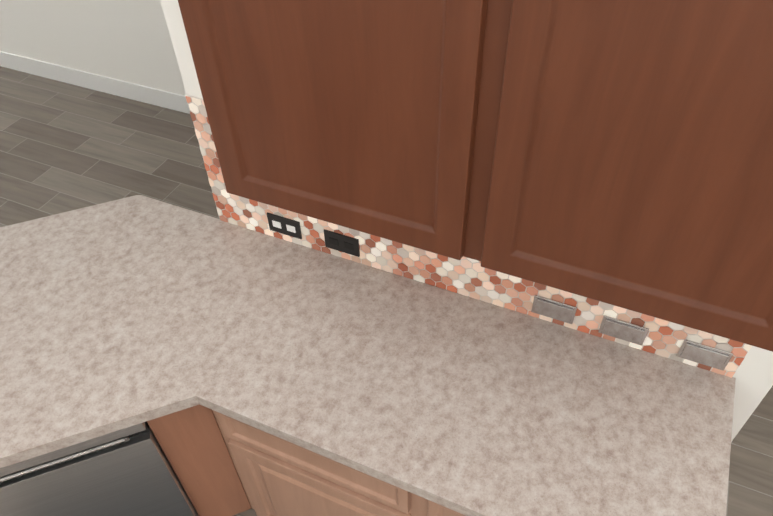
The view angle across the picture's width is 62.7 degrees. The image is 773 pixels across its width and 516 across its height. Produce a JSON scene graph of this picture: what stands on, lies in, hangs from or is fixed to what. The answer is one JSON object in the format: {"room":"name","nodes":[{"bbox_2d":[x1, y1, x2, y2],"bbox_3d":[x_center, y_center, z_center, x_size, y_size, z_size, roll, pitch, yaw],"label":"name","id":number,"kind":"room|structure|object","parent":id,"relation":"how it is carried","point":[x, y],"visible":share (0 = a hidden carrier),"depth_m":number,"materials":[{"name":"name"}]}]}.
{"room":"kitchen","nodes":[
{"label":"kitchen","id":0,"kind":"room"},
{"bbox_2d":[0,66,772,515],"bbox_3d":[-0.793,0.024,3.372,11.400,0.100,10.850,17,48,17],"label":"floor","id":1,"kind":"structure","parent":0,"point":[64,146],"depth_m":3.94,"materials":[{"name":"grey wood"}]},
{"bbox_2d":[0,421,198,515],"bbox_3d":[-1.030,0.616,2.109,0.600,0.868,0.600,-16,47,-14],"label":"dishwasher","id":2,"kind":"object","parent":1,"relation":"on","point":[128,471],"visible":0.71,"depth_m":1.77,"materials":[{"name":"metal"}]},
{"bbox_2d":[147,404,251,515],"bbox_3d":[-0.624,0.589,2.121,0.170,0.872,0.300,-16,47,-14],"label":"cabinet filler","id":3,"kind":"object","parent":1,"relation":"on","point":[191,442],"visible":0.44,"depth_m":1.92,"materials":[{"name":"brown wood"}]},
{"bbox_2d":[213,410,465,515],"bbox_3d":[0.217,0.666,2.020,1.308,0.872,0.585,17,48,17],"label":"base cabinet","id":4,"kind":"object","parent":1,"relation":"on","point":[278,476],"depth_m":1.80,"materials":[{"name":"brown wood"}]},
{"bbox_2d":[0,195,735,515],"bbox_3d":[-0.690,0.372,1.694,2.925,0.041,1.357,17,48,17],"label":"countertop","id":5,"kind":"structure","parent":4,"relation":"on","point":[120,314],"depth_m":1.69,"materials":[{"name":"stone"}]},
{"bbox_2d":[0,0,772,441],"bbox_3d":[-0.830,-1.024,2.398,11.162,2.760,10.750,17,48,17],"label":"wall","id":6,"kind":"structure","parent":0,"point":[142,42],"depth_m":4.14,"materials":[{"name":"white paint"}]},
{"bbox_2d":[0,51,189,113],"bbox_3d":[-3.159,-1.575,4.861,4.703,0.135,0.017,17,48,17],"label":"baseboard","id":7,"kind":"structure","parent":6,"relation":"attached to","point":[142,93],"depth_m":4.47,"materials":[{"name":"white wood"}]},
{"bbox_2d":[178,0,485,259],"bbox_3d":[-0.048,-0.557,1.135,0.610,1.078,0.335,17,48,17],"label":"upper cabinet","id":8,"kind":"object","parent":6,"relation":"attached to","point":[358,115],"depth_m":1.19,"materials":[{"name":"brown wood"}]},
{"bbox_2d":[185,95,751,377],"bbox_3d":[0.168,-0.076,1.748,1.617,0.477,0.007,17,48,17],"label":"backsplash","id":9,"kind":"structure","parent":6,"relation":"attached to","point":[469,277],"depth_m":1.85,"materials":[{"name":"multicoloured tile"}]},
{"bbox_2d":[267,212,301,238],"bbox_3d":[-0.326,-0.102,2.025,0.118,0.072,0.007,17,48,17],"label":"outlet","id":10,"kind":"object","parent":9,"relation":"attached to","point":[285,226],"visible":1,"depth_m":2.02,"materials":[{"name":"black plastic"}]},
{"bbox_2d":[324,229,359,256],"bbox_3d":[-0.139,-0.045,1.963,0.118,0.072,0.007,17,48,17],"label":"outlet","id":11,"kind":"object","parent":9,"relation":"attached to","point":[341,243],"visible":1,"depth_m":1.96,"materials":[{"name":"black plastic"}]},
{"bbox_2d":[531,294,576,323],"bbox_3d":[0.466,0.145,1.771,0.118,0.072,0.010,17,48,17],"label":"outlet","id":12,"kind":"object","parent":9,"relation":"attached to","point":[554,309],"visible":1,"depth_m":1.76,"materials":[{"name":"silver metal"}]},
{"bbox_2d":[598,315,648,345],"bbox_3d":[0.639,0.197,1.714,0.118,0.072,0.010,17,48,17],"label":"outlet","id":13,"kind":"object","parent":9,"relation":"attached to","point":[623,330],"visible":1,"depth_m":1.71,"materials":[{"name":"silver metal"}]},
{"bbox_2d":[676,339,732,369],"bbox_3d":[0.827,0.254,1.653,0.118,0.072,0.010,17,48,17],"label":"outlet","id":14,"kind":"object","parent":9,"relation":"attached to","point":[706,355],"visible":1,"depth_m":1.64,"materials":[{"name":"silver metal"}]},
{"bbox_2d":[462,0,772,351],"bbox_3d":[0.509,-0.389,0.953,0.610,1.078,0.335,17,48,17],"label":"upper cabinet","id":15,"kind":"object","parent":6,"relation":"attached to","point":[618,153],"depth_m":1.02,"materials":[{"name":"brown wood"}]}
]}

